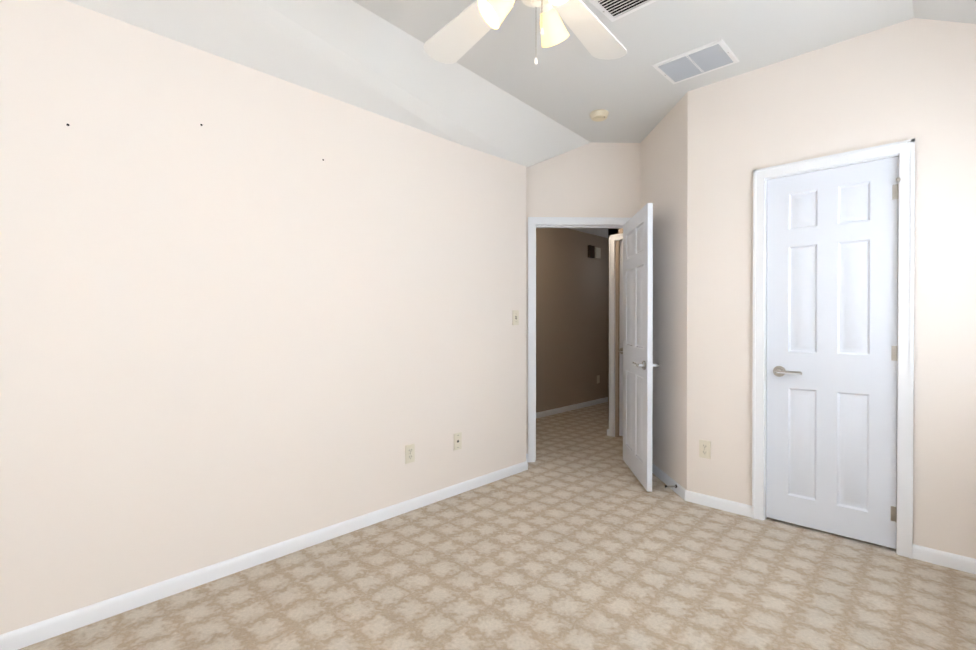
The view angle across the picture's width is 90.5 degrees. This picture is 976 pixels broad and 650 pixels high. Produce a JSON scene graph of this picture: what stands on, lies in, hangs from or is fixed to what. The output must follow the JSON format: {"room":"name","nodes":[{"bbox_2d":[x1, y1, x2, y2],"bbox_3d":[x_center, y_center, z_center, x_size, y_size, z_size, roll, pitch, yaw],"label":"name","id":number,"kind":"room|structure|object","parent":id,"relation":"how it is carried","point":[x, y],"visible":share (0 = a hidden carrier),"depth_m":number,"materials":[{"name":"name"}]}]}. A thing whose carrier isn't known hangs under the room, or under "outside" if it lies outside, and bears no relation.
{"room":"empty bedroom","nodes":[
{"label":"empty bedroom","id":0,"kind":"room"},
{"bbox_2d":[0,0,525,634],"bbox_3d":[-1.163,-0.324,2.429,0.120,3.000,4.145,0,1,44],"label":"wall","id":1,"kind":"structure","parent":0,"point":[256,310],"depth_m":2.24,"materials":[{"name":"white paint"}]},
{"bbox_2d":[405,444,414,463],"bbox_3d":[-0.491,0.812,3.050,0.009,0.115,0.070,0,1,44],"label":"electrical outlet","id":2,"kind":"object","parent":1,"relation":"attached to","point":[410,453],"visible":1,"depth_m":3.04,"materials":[{"name":"beige plastic"}]},
{"bbox_2d":[454,432,461,449],"bbox_3d":[-0.209,0.805,3.347,0.007,0.115,0.070,0,1,44],"label":"jack","id":3,"kind":"object","parent":1,"relation":"attached to","point":[457,441],"visible":1,"depth_m":3.35,"materials":[{"name":"beige plastic"}]},
{"bbox_2d":[0,454,975,649],"bbox_3d":[0.213,1.145,1.808,3.056,0.069,4.888,0,1,44],"label":"baseboard","id":4,"kind":"structure","parent":1,"relation":"attached to","point":[22,637],"depth_m":2.35,"materials":[{"name":"white wood"}]},
{"bbox_2d":[512,310,518,324],"bbox_3d":[0.222,-0.058,3.787,0.019,0.115,0.070,0,1,44],"label":"light switch","id":5,"kind":"object","parent":1,"relation":"attached to","point":[515,317],"visible":1,"depth_m":3.79,"materials":[{"name":"beige plastic"}]},
{"bbox_2d":[65,0,590,165],"bbox_3d":[-0.774,-1.379,2.420,0.647,0.370,4.736,0,1,44],"label":"ceiling","id":6,"kind":"structure","parent":0,"point":[351,52],"depth_m":2.53,"materials":[{"name":"white paint"}]},
{"bbox_2d":[18,402,975,649],"bbox_3d":[0.900,1.210,3.303,4.520,0.080,8.400,0,1,44],"label":"floor","id":7,"kind":"structure","parent":0,"point":[576,535],"depth_m":2.19,"materials":[{"name":"carpet"}]},
{"bbox_2d":[526,144,585,167],"bbox_3d":[0.434,-1.402,4.127,0.653,0.414,0.809,0,1,44],"label":"ceiling slope","id":8,"kind":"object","parent":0,"point":[547,159],"visible":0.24,"depth_m":4.04,"materials":[{"name":"white paint"}]},
{"bbox_2d":[536,228,607,412],"bbox_3d":[0.327,-0.145,5.770,0.120,2.600,5.240,0,1,44],"label":"wall","id":9,"kind":"structure","parent":0,"point":[571,320],"depth_m":6.50,"materials":[{"name":"beige paint"}]},
{"bbox_2d":[536,397,607,418],"bbox_3d":[0.375,1.120,5.733,0.013,0.069,5.000,0,1,44],"label":"baseboard","id":10,"kind":"structure","parent":9,"relation":"attached to","point":[567,408],"depth_m":6.49,"materials":[{"name":"white wood"}]},
{"bbox_2d":[588,245,600,258],"bbox_3d":[1.520,-1.038,6.907,0.035,0.170,0.300,0,1,44],"label":"door chime","id":11,"kind":"object","parent":9,"relation":"attached to","point":[594,252],"visible":1,"depth_m":6.88,"materials":[{"name":"beige"}]},
{"bbox_2d":[526,142,639,453],"bbox_3d":[0.800,-0.335,4.183,1.240,3.000,0.120,0,0,-1],"label":"wall","id":12,"kind":"structure","parent":0,"point":[594,179],"depth_m":4.12,"materials":[{"name":"white paint"}]},
{"bbox_2d":[528,217,630,461],"bbox_3d":[0.795,0.126,4.186,0.916,2.078,0.162,0,0,-1],"label":"door frame","id":13,"kind":"structure","parent":12,"relation":"attached to","point":[534,223],"depth_m":4.10,"materials":[{"name":"white wood"}]},
{"bbox_2d":[623,203,658,491],"bbox_3d":[1.147,0.153,3.744,0.161,2.000,0.793,0,0,4],"label":"room door","id":14,"kind":"structure","parent":12,"relation":"in","point":[638,364],"depth_m":3.60,"materials":[{"name":"white painted wood"},{"name":"brushed nickel"}]},
{"bbox_2d":[568,228,607,237],"bbox_3d":[1.106,-1.291,5.022,2.130,0.020,5.100,0,1,44],"label":"ceiling","id":15,"kind":"structure","parent":0,"point":[602,232],"depth_m":6.60,"materials":[{"name":"white paint"}]},
{"bbox_2d":[608,228,620,436],"bbox_3d":[2.117,-0.146,5.883,0.120,2.600,2.370,0,1,44],"label":"wall","id":16,"kind":"structure","parent":0,"point":[617,275],"depth_m":5.00,"materials":[{"name":"beige paint"}]},
{"bbox_2d":[608,228,622,428],"bbox_3d":[1.632,-0.139,4.792,0.920,2.600,0.120,0,1,44],"label":"wall","id":17,"kind":"structure","parent":0,"point":[620,230],"depth_m":5.06,"materials":[{"name":"beige paint"}]},
{"bbox_2d":[609,233,622,436],"bbox_3d":[1.583,0.114,4.840,0.741,2.093,0.162,0,1,44],"label":"door frame","id":18,"kind":"structure","parent":17,"relation":"attached to","point":[614,238],"depth_m":5.02,"materials":[{"name":"white wood"}]},
{"bbox_2d":[618,240,622,435],"bbox_3d":[1.572,0.139,4.822,0.618,2.015,0.161,0,1,44],"label":"door","id":19,"kind":"structure","parent":17,"relation":"in","point":[620,351],"depth_m":4.99,"materials":[{"name":"white wood"}]},
{"bbox_2d":[352,0,913,142],"bbox_3d":[0.350,-1.552,2.131,2.186,0.020,5.868,0,1,44],"label":"ceiling","id":20,"kind":"structure","parent":0,"point":[571,82],"depth_m":2.66,"materials":[{"name":"white paint"}]},
{"bbox_2d":[423,0,626,64],"bbox_3d":[0.169,-1.219,1.683,1.330,0.641,1.320,0,1,44],"label":"ceiling fan","id":21,"kind":"object","parent":20,"relation":"hanging from","point":[457,37],"visible":1,"depth_m":1.94,"materials":[{"name":"white"}]},
{"bbox_2d":[590,109,608,121],"bbox_3d":[0.815,-1.529,3.545,0.136,0.045,0.136,0,1,44],"label":"smoke detector","id":22,"kind":"object","parent":20,"relation":"attached to","point":[599,115],"visible":0.98,"depth_m":3.51,"materials":[{"name":"beige plastic"}]},
{"bbox_2d":[589,0,657,21],"bbox_3d":[0.733,-1.538,2.210,0.488,0.010,0.218,0,1,44],"label":"ceiling vent","id":23,"kind":"object","parent":20,"relation":"in","point":[613,10],"visible":1,"depth_m":2.33,"materials":[{"name":"white metal"}]},
{"bbox_2d":[652,39,738,83],"bbox_3d":[1.224,-1.541,2.854,0.393,0.010,0.308,0,1,44],"label":"ceiling vent","id":24,"kind":"object","parent":20,"relation":"in","point":[707,58],"visible":1,"depth_m":2.83,"materials":[{"name":"white metal"}]},
{"bbox_2d":[640,92,687,489],"bbox_3d":[1.374,-0.332,3.677,0.120,3.000,0.920,0,0,-1],"label":"wall","id":25,"kind":"structure","parent":0,"point":[663,164],"depth_m":3.51,"materials":[{"name":"white paint"}]},
{"bbox_2d":[687,18,975,558],"bbox_3d":[2.026,-0.325,2.633,1.818,3.000,0.120,0,1,44],"label":"wall","id":26,"kind":"structure","parent":0,"point":[913,78],"depth_m":2.57,"materials":[{"name":"white paint"}]},
{"bbox_2d":[699,439,710,458],"bbox_3d":[1.408,0.806,3.139,0.070,0.115,0.009,0,1,44],"label":"outlet","id":27,"kind":"object","parent":26,"relation":"attached to","point":[704,448],"visible":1,"depth_m":3.13,"materials":[{"name":"beige plastic"}]},
{"bbox_2d":[766,157,900,548],"bbox_3d":[1.914,0.145,2.714,0.614,2.030,0.161,0,1,44],"label":"closet door","id":28,"kind":"structure","parent":26,"relation":"in","point":[832,329],"depth_m":2.68,"materials":[{"name":"white painted wood"},{"name":"brushed nickel"}]},
{"bbox_2d":[752,139,914,558],"bbox_3d":[1.923,0.120,2.733,0.732,2.108,0.162,0,1,44],"label":"trim","id":29,"kind":"structure","parent":26,"relation":"attached to","point":[903,152],"depth_m":2.48,"materials":[{"name":"white wood"}]},
{"bbox_2d":[912,0,975,23],"bbox_3d":[1.344,-1.358,1.105,0.670,0.395,5.750,0,1,44],"label":"ceiling","id":30,"kind":"structure","parent":0,"point":[962,11],"depth_m":2.27,"materials":[{"name":"white paint"}]}
]}

